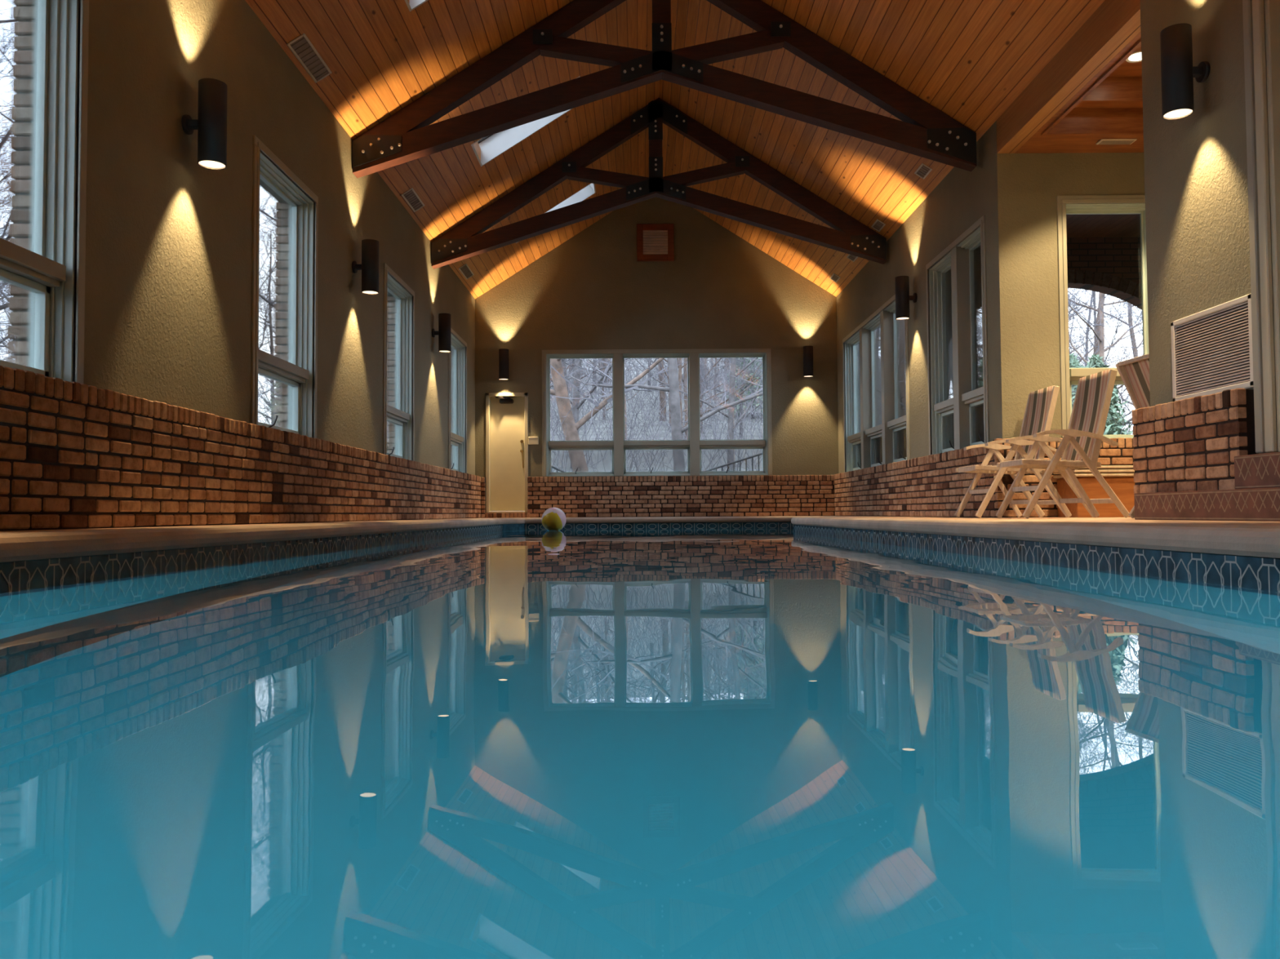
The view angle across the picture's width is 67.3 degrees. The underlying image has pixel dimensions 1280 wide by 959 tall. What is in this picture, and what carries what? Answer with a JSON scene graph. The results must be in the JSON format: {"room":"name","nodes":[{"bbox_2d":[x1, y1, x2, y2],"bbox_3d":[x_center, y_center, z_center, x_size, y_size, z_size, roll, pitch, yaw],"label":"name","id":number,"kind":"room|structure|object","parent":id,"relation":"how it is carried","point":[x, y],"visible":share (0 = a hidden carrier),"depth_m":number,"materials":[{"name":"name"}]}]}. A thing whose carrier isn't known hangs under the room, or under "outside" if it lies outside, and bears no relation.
{"room":"indoor swimming pool","nodes":[
{"label":"indoor swimming pool","id":0,"kind":"room"},
{"bbox_2d":[72,0,475,475],"bbox_3d":[-3.009,-1.476,5.557,0.160,4.300,23.000,0,-2,0],"label":"wall","id":1,"kind":"structure","parent":0,"point":[168,267],"depth_m":6.72,"materials":[{"name":"paint"}]},
{"bbox_2d":[0,0,88,383],"bbox_3d":[-3.016,-1.610,4.306,0.227,2.220,1.510,0,-2,0],"label":"window","id":2,"kind":"structure","parent":1,"relation":"in","point":[42,59],"depth_m":4.92,"materials":[{"name":"plastic"}]},
{"bbox_2d":[181,78,227,169],"bbox_3d":[-2.805,-2.294,6.206,0.258,0.530,0.172,0,-2,0],"label":"wall lamp","id":3,"kind":"object","parent":1,"relation":"attached to","point":[211,125],"visible":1,"depth_m":6.14,"materials":[{"name":"brown metal"}]},
{"bbox_2d":[0,365,480,531],"bbox_3d":[-2.859,-0.096,5.452,0.122,0.733,22.890,0,-2,0],"label":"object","id":4,"kind":"structure","parent":1,"relation":"attached to","point":[73,455],"depth_m":5.76,"materials":[{"name":"brick"}]},
{"bbox_2d":[250,134,318,438],"bbox_3d":[-3.015,-1.480,7.963,0.227,2.220,1.430,0,-2,0],"label":"window","id":5,"kind":"structure","parent":1,"relation":"in","point":[285,219],"depth_m":8.23,"materials":[{"name":"plastic"}]},
{"bbox_2d":[351,239,378,294],"bbox_3d":[-2.804,-2.175,9.834,0.258,0.530,0.172,0,-2,0],"label":"wall lamp","id":6,"kind":"object","parent":1,"relation":"attached to","point":[369,267],"visible":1,"depth_m":9.77,"materials":[{"name":"brown metal"}]},
{"bbox_2d":[382,262,414,461],"bbox_3d":[-3.015,-1.348,11.681,0.227,2.220,1.450,0,-2,0],"label":"window","id":7,"kind":"structure","parent":1,"relation":"in","point":[398,381],"depth_m":12.15,"materials":[{"name":"plastic"}]},
{"bbox_2d":[431,313,450,352],"bbox_3d":[-2.804,-2.072,13.583,0.258,0.530,0.172,0,-2,0],"label":"wall lamp","id":8,"kind":"object","parent":1,"relation":"attached to","point":[443,333],"visible":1,"depth_m":13.51,"materials":[{"name":"brown metal"}]},
{"bbox_2d":[448,327,466,473],"bbox_3d":[-3.014,-1.215,15.409,0.227,2.220,1.490,0,-2,0],"label":"window","id":9,"kind":"structure","parent":1,"relation":"in","point":[457,357],"depth_m":16.02,"materials":[{"name":"plastic"}]},
{"bbox_2d":[0,515,1279,532],"bbox_3d":[1.542,0.298,5.543,9.120,0.100,23.100,0,-2,0],"label":"floor","id":10,"kind":"structure","parent":0,"point":[1119,520],"depth_m":5.95,"materials":[{"name":"concrete"}]},
{"bbox_2d":[0,515,1279,562],"bbox_3d":[0.352,0.309,5.743,5.710,0.096,21.110,0,-2,0],"label":"coping","id":11,"kind":"object","parent":10,"relation":"on","point":[1259,541],"visible":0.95,"depth_m":4.51},
{"bbox_2d":[954,385,1066,518],"bbox_3d":[3.417,-0.242,8.873,0.854,1.187,0.640,0,-2,0],"label":"deck chair","id":12,"kind":"object","parent":10,"relation":"on","point":[1041,403],"visible":0.78,"depth_m":8.80,"materials":[{"name":"brown wood"}]},
{"bbox_2d":[995,368,1128,518],"bbox_3d":[3.446,-0.277,7.894,0.854,1.187,0.640,0,-2,0],"label":"deck chair","id":13,"kind":"object","parent":10,"relation":"on","point":[1079,447],"visible":0.99,"depth_m":7.76,"materials":[{"name":"brown wood"}]},
{"bbox_2d":[1053,465,1134,517],"bbox_3d":[4.666,0.115,8.951,1.430,0.471,0.460,0,-2,0],"label":"storage bench","id":14,"kind":"object","parent":10,"relation":"on","point":[1120,478],"visible":0.27,"depth_m":8.75,"materials":[{"name":"orange wood"}]},
{"bbox_2d":[1115,353,1150,518],"bbox_3d":[4.095,-0.312,7.025,0.925,1.187,0.640,0,-2,-3],"label":"deck chair","id":15,"kind":"object","parent":10,"relation":"on","point":[1134,372],"visible":0.05,"depth_m":7.19,"materials":[{"name":"brown wood"}]},
{"bbox_2d":[1133,487,1279,521],"bbox_3d":[3.350,0.130,5.008,0.100,0.175,2.820,0,-2,0],"label":"tiled step","id":16,"kind":"structure","parent":10,"relation":"on","point":[1258,504],"depth_m":5.54,"materials":[{"name":"red ceramic"}]},
{"bbox_2d":[1234,452,1279,489],"bbox_3d":[3.443,-0.067,4.627,0.150,0.189,1.645,0,-2,0],"label":"tiled step","id":17,"kind":"structure","parent":16,"relation":"on","point":[1258,470],"depth_m":5.24,"materials":[{"name":"brown tile"}]},
{"bbox_2d":[0,522,1279,563],"bbox_3d":[0.357,1.159,5.712,5.100,1.605,20.500,0,-2,0],"label":"basin","id":18,"kind":"object","parent":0,"point":[673,522],"visible":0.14,"depth_m":4.42,"materials":[{"name":"paint"}]},
{"bbox_2d":[0,528,1279,958],"bbox_3d":[0.353,0.462,5.737,5.101,0.001,20.501,0,-2,0],"label":"pool water","id":19,"kind":"object","parent":18,"relation":"in","point":[776,743],"visible":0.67,"depth_m":1.03,"materials":[{"name":"teal liquid"}]},
{"bbox_2d":[541,507,566,530],"bbox_3d":[-1.361,0.635,15.187,0.388,0.389,0.390,-1,-2,26],"label":"beach ball","id":20,"kind":"object","parent":19,"relation":"on","point":[553,518],"visible":0.96,"depth_m":15.05,"materials":[{"name":"white plastic"}]},
{"bbox_2d":[0,522,1279,593],"bbox_3d":[0.353,0.490,5.736,5.102,0.264,20.502,0,-2,0],"label":"tile band","id":21,"kind":"object","parent":18,"relation":"attached to","point":[1250,572],"visible":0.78,"depth_m":4.54,"materials":[{"name":"tile"}]},
{"bbox_2d":[475,196,838,518],"bbox_3d":[0.287,-2.159,17.168,6.760,6.451,0.160,0,-2,0],"label":"wall","id":22,"kind":"structure","parent":0,"point":[719,290],"depth_m":17.12,"materials":[{"name":"paint"}]},
{"bbox_2d":[498,348,508,380],"bbox_3d":[-2.397,-2.025,16.954,0.172,0.530,0.258,0,-2,0],"label":"wall lamp","id":23,"kind":"object","parent":22,"relation":"attached to","point":[503,353],"visible":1,"depth_m":16.84,"materials":[{"name":"brown metal"}]},
{"bbox_2d":[485,392,528,513],"bbox_3d":[-2.358,-0.473,17.068,0.750,2.134,0.280,0,-2,0],"label":"door","id":24,"kind":"structure","parent":22,"relation":"in","point":[506,413],"depth_m":17.15,"materials":[{"name":"beige paint"}]},
{"bbox_2d":[528,436,538,444],"bbox_3d":[-1.889,-0.690,17.014,0.180,0.140,0.042,0,-2,0],"label":"control box","id":25,"kind":"object","parent":22,"relation":"attached to","point":[531,440],"visible":1,"depth_m":17.00,"materials":[{"name":"beige plastic"}]},
{"bbox_2d":[636,223,674,261],"bbox_3d":[0.275,-4.230,17.145,0.660,0.670,0.029,0,-2,0],"label":"louvres","id":26,"kind":"object","parent":22,"relation":"attached to","point":[645,230],"visible":1,"depth_m":17.14,"materials":[{"name":"wood"}]},
{"bbox_2d":[542,348,772,476],"bbox_3d":[0.298,-1.189,17.140,4.070,2.250,0.227,0,-2,0],"label":"window","id":27,"kind":"structure","parent":22,"relation":"in","point":[694,446],"depth_m":17.07,"materials":[{"name":"plastic"}]},
{"bbox_2d":[480,475,835,518],"bbox_3d":[0.312,0.299,16.943,6.220,0.723,0.112,0,-2,0],"label":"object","id":28,"kind":"structure","parent":22,"relation":"attached to","point":[748,495],"depth_m":16.89,"materials":[{"name":"brick"}]},
{"bbox_2d":[803,346,813,377],"bbox_3d":[2.963,-2.077,16.955,0.172,0.530,0.258,0,-2,0],"label":"wall lamp","id":29,"kind":"object","parent":22,"relation":"attached to","point":[807,350],"visible":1,"depth_m":16.84,"materials":[{"name":"brown metal"}]},
{"bbox_2d":[244,0,1143,298],"bbox_3d":[1.262,-4.608,5.717,9.420,2.621,23.700,0,-2,0],"label":"ceiling","id":30,"kind":"structure","parent":0,"point":[969,60],"depth_m":10.55,"materials":[{"name":"brown wood"}]},
{"bbox_2d":[286,33,332,83],"bbox_3d":[-2.823,-3.600,8.224,0.148,0.098,0.704,0,-2,0],"label":"ceiling vent","id":31,"kind":"object","parent":30,"relation":"in","point":[301,46],"visible":1,"depth_m":8.21,"materials":[{"name":"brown metal"}]},
{"bbox_2d":[401,187,424,212],"bbox_3d":[-2.817,-3.471,11.941,0.138,0.092,0.664,0,-2,0],"label":"ceiling vent","id":32,"kind":"object","parent":30,"relation":"in","point":[411,197],"visible":1,"depth_m":11.93,"materials":[{"name":"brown metal"}]},
{"bbox_2d":[404,0,427,11],"bbox_3d":[-1.464,-4.692,8.122,1.493,1.121,0.700,0,-2,0],"label":"skylight","id":33,"kind":"object","parent":30,"relation":"attached to","point":[411,5],"visible":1,"depth_m":8.43,"materials":[{"name":"white glass"}]},
{"bbox_2d":[458,263,474,279],"bbox_3d":[-2.801,-3.354,15.505,0.128,0.086,0.694,0,-2,0],"label":"ceiling vent","id":34,"kind":"object","parent":30,"relation":"in","point":[464,269],"visible":1,"depth_m":15.49,"materials":[{"name":"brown metal"}]},
{"bbox_2d":[471,75,580,166],"bbox_3d":[-1.464,-4.559,11.885,1.493,1.121,0.730,0,-2,0],"label":"skylight","id":35,"kind":"object","parent":30,"relation":"attached to","point":[491,146],"visible":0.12,"depth_m":12.22,"materials":[{"name":"white glass"}]},
{"bbox_2d":[515,182,595,243],"bbox_3d":[-1.463,-4.432,15.443,1.493,1.121,0.550,0,-2,0],"label":"skylight","id":36,"kind":"object","parent":30,"relation":"attached to","point":[588,190],"visible":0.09,"depth_m":15.70,"materials":[{"name":"glass"}]},
{"bbox_2d":[431,97,886,269],"bbox_3d":[0.260,-4.206,13.596,6.390,2.389,0.188,0,-2,0],"label":"roof truss","id":37,"kind":"object","parent":30,"relation":"attached to","point":[850,236],"visible":1,"depth_m":13.53,"materials":[{"name":"brown wood"}]},
{"bbox_2d":[352,0,977,177],"bbox_3d":[0.244,-4.337,9.898,6.360,2.389,0.188,0,-2,0],"label":"roof truss","id":38,"kind":"object","parent":30,"relation":"attached to","point":[926,131],"visible":1,"depth_m":9.83,"materials":[{"name":"brown wood"}]},
{"bbox_2d":[829,273,839,282],"bbox_3d":[3.296,-3.406,16.230,0.118,0.079,0.344,0,-2,0],"label":"ceiling vent","id":39,"kind":"object","parent":30,"relation":"in","point":[834,277],"visible":1,"depth_m":16.23,"materials":[{"name":"white metal"}]},
{"bbox_2d":[846,253,857,262],"bbox_3d":[3.295,-3.454,14.881,0.118,0.079,0.344,0,-2,0],"label":"ceiling vent","id":40,"kind":"object","parent":30,"relation":"in","point":[852,258],"visible":0.61,"depth_m":14.94,"materials":[{"name":"white metal"}]},
{"bbox_2d":[871,219,885,231],"bbox_3d":[3.295,-3.511,13.282,0.118,0.079,0.344,0,-2,0],"label":"ceiling vent","id":41,"kind":"object","parent":30,"relation":"in","point":[877,225],"visible":1,"depth_m":13.28,"materials":[{"name":"white metal"}]},
{"bbox_2d":[914,163,932,179],"bbox_3d":[3.295,-3.586,11.174,0.118,0.079,0.324,0,-2,0],"label":"ceiling vent","id":42,"kind":"object","parent":30,"relation":"in","point":[923,170],"visible":1,"depth_m":11.17,"materials":[{"name":"white metal"}]},
{"bbox_2d":[1095,138,1137,144],"bbox_3d":[4.521,-3.206,9.119,0.340,0.017,0.120,0,-2,0],"label":"ceiling vent","id":43,"kind":"object","parent":30,"relation":"in","point":[1103,141],"visible":1,"depth_m":9.09,"materials":[{"name":"white metal"}]},
{"bbox_2d":[1125,50,1141,62],"bbox_3d":[4.338,-3.677,8.355,0.210,0.007,0.210,0,-2,0],"label":"recessed light","id":44,"kind":"object","parent":30,"relation":"in","point":[1136,57],"visible":0.53,"depth_m":8.38,"materials":[{"name":"white glass"}]},
{"bbox_2d":[836,0,1279,473],"bbox_3d":[3.596,-1.525,5.557,0.170,4.320,23.000,0,-2,0],"label":"wall","id":45,"kind":"structure","parent":0,"point":[1197,215],"depth_m":6.66,"materials":[{"name":"paint"}]},
{"bbox_2d":[842,294,910,472],"bbox_3d":[3.599,-1.331,14.526,0.227,2.310,3.960,0,-2,0],"label":"window","id":46,"kind":"structure","parent":45,"relation":"in","point":[875,357],"depth_m":14.73,"materials":[{"name":"plastic"}]},
{"bbox_2d":[894,275,917,319],"bbox_3d":[3.377,-2.308,12.209,0.258,0.530,0.172,0,-2,0],"label":"wall lamp","id":47,"kind":"object","parent":45,"relation":"attached to","point":[903,297],"visible":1,"depth_m":12.14,"materials":[{"name":"brown metal"}]},
{"bbox_2d":[834,442,1008,517],"bbox_3d":[3.469,0.136,13.048,0.102,0.733,7.690,0,-2,0],"label":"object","id":48,"kind":"structure","parent":45,"relation":"attached to","point":[929,486],"depth_m":11.83,"materials":[{"name":"brick"}]},
{"bbox_2d":[925,214,989,454],"bbox_3d":[3.598,-1.483,10.694,0.227,2.340,1.970,0,-2,0],"label":"window","id":49,"kind":"structure","parent":45,"relation":"in","point":[957,293],"depth_m":10.60,"materials":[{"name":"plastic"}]},
{"bbox_2d":[1160,22,1210,119],"bbox_3d":[3.376,-2.530,5.963,0.258,0.530,0.172,0,-2,0],"label":"wall lamp","id":50,"kind":"object","parent":45,"relation":"attached to","point":[1178,73],"visible":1,"depth_m":5.90,"materials":[{"name":"brown metal"}]},
{"bbox_2d":[1131,388,1258,493],"bbox_3d":[3.457,-0.125,6.043,0.122,0.758,1.170,0,-2,0],"label":"wall","id":51,"kind":"structure","parent":45,"relation":"attached to","point":[1191,444],"depth_m":5.91,"materials":[{"name":"brick"}]},
{"bbox_2d":[1170,293,1253,401],"bbox_3d":[3.504,-0.783,5.896,0.021,0.539,0.840,0,-2,0],"label":"air vent","id":52,"kind":"object","parent":45,"relation":"in","point":[1212,353],"visible":0.87,"depth_m":5.87,"materials":[{"name":"white metal"}]},
{"bbox_2d":[1242,0,1279,453],"bbox_3d":[3.556,-1.911,4.820,0.185,3.480,1.340,0,-2,0],"label":"window frame","id":53,"kind":"structure","parent":45,"relation":"in","point":[1257,69],"depth_m":5.37,"materials":[{"name":"beige wood"}]},
{"bbox_2d":[1013,152,1145,438],"bbox_3d":[4.911,-1.536,8.009,2.480,4.500,3.020,0,-2,0],"label":"wall","id":54,"kind":"structure","parent":0,"point":[1038,178],"depth_m":9.39,"materials":[{"name":"paint"}]},
{"bbox_2d":[992,437,1134,517],"bbox_3d":[4.710,-0.021,9.254,2.580,0.763,0.102,0,-2,0],"label":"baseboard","id":55,"kind":"structure","parent":54,"relation":"attached to","point":[1122,454],"depth_m":9.21,"materials":[{"name":"brick"}]},
{"bbox_2d":[1057,195,1148,438],"bbox_3d":[4.601,-1.571,9.447,1.030,2.415,0.227,0,-2,0],"label":"window","id":56,"kind":"structure","parent":54,"relation":"in","point":[1066,204],"depth_m":9.38,"materials":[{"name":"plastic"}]},
{"bbox_2d":[1066,213,1140,237],"bbox_3d":[6.021,-3.197,11.009,4.320,0.180,2.820,0,-2,0],"label":"ceiling","id":57,"kind":"structure","parent":0,"point":[1120,225],"depth_m":11.67,"materials":[{"name":"brown wood"}]},
{"bbox_2d":[1066,237,1142,310],"bbox_3d":[5.908,-1.103,12.206,4.571,3.920,0.260,0,-2,0],"label":"wall","id":58,"kind":"structure","parent":0,"point":[1110,266],"depth_m":12.15,"materials":[{"name":"brick"}]},
{"label":"outside","id":59,"kind":"structure","parent":0,"visible":0},
{"bbox_2d":[490,358,763,511],"bbox_3d":[-0.045,-7.553,40.294,140.000,22.879,140.000,0,-2,0],"label":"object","id":60,"kind":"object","parent":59,"point":[607,463],"depth_m":38.16,"materials":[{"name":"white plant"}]},
{"bbox_2d":[551,465,566,472],"bbox_3d":[-1.699,0.197,19.055,0.044,1.221,1.352,-2,-2,32],"label":"iron railing","id":61,"kind":"object","parent":60,"relation":"on","point":[553,467],"visible":0.14,"depth_m":19.13,"materials":[{"name":"grey metal"}]},
{"bbox_2d":[550,358,568,395],"bbox_3d":[-3.696,-8.420,36.610,8.767,13.597,9.747,-1,-2,13],"label":"bare tree","id":62,"kind":"object","parent":60,"relation":"on","point":[562,361],"visible":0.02,"depth_m":37.61,"materials":[{"name":"grey plant"}]},
{"bbox_2d":[550,358,612,415],"bbox_3d":[-4.148,-7.228,42.093,9.126,9.903,6.158,-1,-2,6],"label":"bare tree","id":63,"kind":"object","parent":60,"relation":"on","point":[566,358],"visible":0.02,"depth_m":42.16,"materials":[{"name":"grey plant"}]},
{"bbox_2d":[566,358,609,377],"bbox_3d":[-4.361,-9.110,51.655,7.044,9.518,6.058,-2,-3,36],"label":"bare tree","id":64,"kind":"object","parent":60,"relation":"on","point":[591,358],"visible":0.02,"depth_m":51.38,"materials":[{"name":"grey plant"}]},
{"bbox_2d":[591,360,596,393],"bbox_3d":[-1.209,-11.087,53.431,9.066,12.648,8.155,0,-2,-8],"label":"bare tree","id":65,"kind":"object","parent":60,"relation":"on","point":[594,360],"visible":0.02,"depth_m":53.41,"materials":[{"name":"grey plant"}]},
{"bbox_2d":[561,358,648,469],"bbox_3d":[-0.616,-7.620,30.479,10.530,14.690,9.472,0,-2,3],"label":"bare tree","id":66,"kind":"object","parent":60,"relation":"on","point":[576,371],"visible":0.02,"depth_m":30.73,"materials":[{"name":"grey plant"}]},
{"bbox_2d":[550,358,666,406],"bbox_3d":[-2.671,-7.451,40.263,8.187,11.062,7.040,1,-3,-42],"label":"bare tree","id":67,"kind":"object","parent":60,"relation":"on","point":[573,367],"visible":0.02,"depth_m":39.55,"materials":[{"name":"grey plant"}]},
{"bbox_2d":[569,358,653,418],"bbox_3d":[-1.162,-6.095,43.930,4.500,7.238,6.670,-1,-2,22],"label":"bare tree","id":68,"kind":"object","parent":60,"relation":"on","point":[603,369],"visible":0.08,"depth_m":43.88,"materials":[{"name":"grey plant"}]},
{"bbox_2d":[570,358,653,439],"bbox_3d":[-0.477,-9.056,33.796,11.793,16.126,8.648,-2,-3,45],"label":"bare tree","id":69,"kind":"object","parent":60,"relation":"on","point":[609,359],"visible":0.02,"depth_m":35.59,"materials":[{"name":"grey plant"}]},
{"bbox_2d":[588,359,646,399],"bbox_3d":[-1.642,-7.618,49.978,6.566,7.124,4.430,-2,-2,30],"label":"bare tree","id":70,"kind":"object","parent":60,"relation":"on","point":[604,359],"visible":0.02,"depth_m":50.05,"materials":[{"name":"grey plant"}]},
{"bbox_2d":[550,358,732,472],"bbox_3d":[-1.133,-5.590,26.450,9.592,13.218,9.721,-1,-2,29],"label":"bare tree","id":71,"kind":"object","parent":60,"relation":"on","point":[577,458],"visible":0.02,"depth_m":24.72,"materials":[{"name":"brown plant"}]},
{"bbox_2d":[647,360,651,392],"bbox_3d":[1.575,-10.230,53.435,7.746,10.805,6.967,-1,-2,6],"label":"bare tree","id":72,"kind":"object","parent":60,"relation":"on","point":[651,360],"visible":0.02,"depth_m":53.72,"materials":[{"name":"grey plant"}]},
{"bbox_2d":[551,357,762,471],"bbox_3d":[1.521,-5.910,24.734,11.118,13.948,7.998,0,-2,-6],"label":"bare tree","id":73,"kind":"object","parent":60,"relation":"on","point":[673,389],"visible":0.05,"depth_m":24.04,"materials":[{"name":"grey plant"}]},
{"bbox_2d":[640,359,684,421],"bbox_3d":[0.914,-10.244,42.520,8.296,15.471,11.314,1,-2,-25],"label":"bare tree","id":74,"kind":"object","parent":60,"relation":"on","point":[662,396],"visible":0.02,"depth_m":42.87,"materials":[{"name":"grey plant"}]},
{"bbox_2d":[636,358,708,426],"bbox_3d":[1.251,-7.627,40.681,5.873,10.952,8.009,1,-2,-24],"label":"bare tree","id":75,"kind":"object","parent":60,"relation":"on","point":[669,415],"visible":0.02,"depth_m":41.09,"materials":[{"name":"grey plant"}]},
{"bbox_2d":[637,357,726,433],"bbox_3d":[2.395,-6.970,40.089,6.640,10.679,9.841,1,-2,-30],"label":"bare tree","id":76,"kind":"object","parent":60,"relation":"on","point":[660,380],"visible":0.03,"depth_m":40.48,"materials":[{"name":"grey plant"}]},
{"bbox_2d":[607,357,762,471],"bbox_3d":[2.645,-5.995,29.548,8.310,12.076,8.402,-2,-2,33],"label":"bare tree","id":77,"kind":"object","parent":60,"relation":"on","point":[732,380],"visible":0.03,"depth_m":29.09,"materials":[{"name":"grey plant"}]},
{"bbox_2d":[625,357,762,439],"bbox_3d":[2.679,-6.711,37.075,9.964,10.812,6.723,1,-3,-36],"label":"bare tree","id":78,"kind":"object","parent":60,"relation":"on","point":[686,402],"visible":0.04,"depth_m":36.89,"materials":[{"name":"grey plant"}]},
{"bbox_2d":[626,357,761,439],"bbox_3d":[2.291,-6.116,34.592,9.528,10.340,6.429,0,-2,-12],"label":"bare tree","id":79,"kind":"object","parent":60,"relation":"on","point":[680,366],"visible":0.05,"depth_m":34.76,"materials":[{"name":"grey plant"}]},
{"bbox_2d":[664,357,731,403],"bbox_3d":[2.951,-9.217,47.948,8.329,11.254,7.162,1,-2,-26],"label":"bare tree","id":80,"kind":"object","parent":60,"relation":"on","point":[700,357],"visible":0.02,"depth_m":48.27,"materials":[{"name":"grey plant"}]},
{"bbox_2d":[663,357,763,437],"bbox_3d":[3.820,-5.529,37.742,5.856,7.913,5.036,0,-2,-4],"label":"bare tree","id":81,"kind":"object","parent":60,"relation":"on","point":[744,362],"visible":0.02,"depth_m":37.82,"materials":[{"name":"grey plant"}]},
{"bbox_2d":[699,357,729,399],"bbox_3d":[3.448,-8.601,49.660,5.764,9.270,8.543,-1,-2,7],"label":"bare tree","id":82,"kind":"object","parent":60,"relation":"on","point":[704,357],"visible":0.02,"depth_m":49.80,"materials":[{"name":"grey plant"}]},
{"bbox_2d":[702,452,762,471],"bbox_3d":[1.801,0.132,18.957,0.046,1.341,2.099,2,-3,-43],"label":"iron railing","id":83,"kind":"object","parent":60,"relation":"on","point":[759,454],"visible":0.25,"depth_m":18.79,"materials":[{"name":"grey metal"}]},
{"bbox_2d":[724,357,763,418],"bbox_3d":[5.168,-5.272,44.217,2.842,4.964,2.917,0,-2,0],"label":"bare tree","id":84,"kind":"object","parent":60,"relation":"on","point":[748,362],"visible":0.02,"depth_m":43.76,"materials":[{"name":"grey plant"}]},
{"bbox_2d":[735,357,762,395],"bbox_3d":[4.986,-7.502,28.294,9.553,14.816,10.621,-2,-3,36],"label":"bare tree","id":85,"kind":"object","parent":60,"relation":"on","point":[759,357],"visible":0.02,"depth_m":30.05,"materials":[{"name":"grey plant"}]},
{"bbox_2d":[550,357,1134,472],"bbox_3d":[-1.630,-4.303,37.136,63.081,12.952,54.061,2,-3,-43],"label":"brushwood","id":86,"kind":"object","parent":60,"relation":"on","point":[597,400],"visible":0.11,"depth_m":33.05,"materials":[{"name":"grey plant"}]},
{"bbox_2d":[1069,352,1084,409],"bbox_3d":[10.597,-0.889,23.546,2.625,4.467,2.558,1,-2,-28],"label":"evergreen tree","id":87,"kind":"object","parent":60,"relation":"on","point":[1074,363],"visible":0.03,"depth_m":23.43,"materials":[{"name":"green plant"}]},
{"bbox_2d":[1069,288,1130,364],"bbox_3d":[10.889,-5.521,30.857,8.729,11.618,8.107,-2,-3,37],"label":"bare tree","id":88,"kind":"object","parent":60,"relation":"on","point":[1073,288],"visible":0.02,"depth_m":30.53,"materials":[{"name":"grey plant"}]},
{"bbox_2d":[1068,288,1133,364],"bbox_3d":[14.754,-6.290,35.923,8.915,13.827,9.912,-1,-2,8],"label":"bare tree","id":89,"kind":"object","parent":60,"relation":"on","point":[1068,288],"visible":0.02,"depth_m":36.88,"materials":[{"name":"grey plant"}]},
{"bbox_2d":[1069,305,1133,352],"bbox_3d":[18.052,-7.142,48.417,7.640,14.246,10.418,1,-2,-35],"label":"bare tree","id":90,"kind":"object","parent":60,"relation":"on","point":[1097,305],"visible":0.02,"depth_m":46.44,"materials":[{"name":"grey plant"}]},
{"bbox_2d":[1071,354,1133,435],"bbox_3d":[9.294,-0.588,19.531,2.334,3.971,2.274,-1,-2,16],"label":"evergreen tree","id":91,"kind":"object","parent":60,"relation":"on","point":[1095,361],"visible":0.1,"depth_m":19.27,"materials":[{"name":"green plant"}]},
{"bbox_2d":[1067,288,1137,365],"bbox_3d":[9.086,-4.586,25.540,7.480,10.718,8.053,-2,-3,39],"label":"bare tree","id":92,"kind":"object","parent":60,"relation":"on","point":[1070,289],"visible":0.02,"depth_m":25.00,"materials":[{"name":"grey plant"}]},
{"bbox_2d":[1068,288,1139,395],"bbox_3d":[12.467,-6.563,34.146,10.041,13.730,7.363,-1,-2,26],"label":"bare tree","id":93,"kind":"object","parent":60,"relation":"on","point":[1075,288],"visible":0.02,"depth_m":32.37,"materials":[{"name":"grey plant"}]},
{"bbox_2d":[1068,290,1140,395],"bbox_3d":[18.228,-3.758,41.874,6.446,10.366,9.553,0,-2,-17],"label":"bare tree","id":94,"kind":"object","parent":60,"relation":"on","point":[1090,291],"visible":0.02,"depth_m":39.98,"materials":[{"name":"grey plant"}]},
{"bbox_2d":[1067,288,1142,435],"bbox_3d":[10.216,-3.318,20.665,6.631,9.502,7.140,1,-2,-30],"label":"bare tree","id":95,"kind":"object","parent":60,"relation":"on","point":[1101,304],"visible":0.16,"depth_m":21.09,"materials":[{"name":"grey plant"}]},
{"bbox_2d":[1067,288,1142,427],"bbox_3d":[11.699,-5.209,26.885,9.481,12.965,6.953,-1,-2,9],"label":"bare tree","id":96,"kind":"object","parent":60,"relation":"on","point":[1097,328],"visible":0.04,"depth_m":26.35,"materials":[{"name":"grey plant"}]},
{"bbox_2d":[1067,288,1142,434],"bbox_3d":[13.393,-3.484,29.284,6.026,9.468,7.007,1,-3,-42],"label":"bare tree","id":97,"kind":"object","parent":60,"relation":"on","point":[1094,304],"visible":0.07,"depth_m":28.74,"materials":[{"name":"grey plant"}]},
{"bbox_2d":[1067,288,1142,365],"bbox_3d":[16.442,-4.047,38.913,6.146,9.884,9.109,0,-2,-1],"label":"bare tree","id":98,"kind":"object","parent":60,"relation":"on","point":[1077,289],"visible":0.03,"depth_m":36.95,"materials":[{"name":"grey plant"}]},
{"bbox_2d":[1068,290,1142,387],"bbox_3d":[13.588,-4.217,23.167,7.339,11.532,8.534,-1,-2,13],"label":"bare tree","id":99,"kind":"object","parent":60,"relation":"on","point":[1124,349],"visible":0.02,"depth_m":22.78,"materials":[{"name":"grey plant"}]},
{"bbox_2d":[1070,288,1142,430],"bbox_3d":[19.288,-4.870,42.983,8.515,13.206,9.466,0,-2,-7],"label":"bare tree","id":100,"kind":"object","parent":60,"relation":"on","point":[1090,318],"visible":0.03,"depth_m":41.84,"materials":[{"name":"grey plant"}]},
{"bbox_2d":[1071,293,1142,430],"bbox_3d":[19.355,-5.467,36.211,7.607,14.185,10.373,-2,-3,39],"label":"bare tree","id":101,"kind":"object","parent":60,"relation":"on","point":[1129,318],"visible":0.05,"depth_m":35.62,"materials":[{"name":"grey plant"}]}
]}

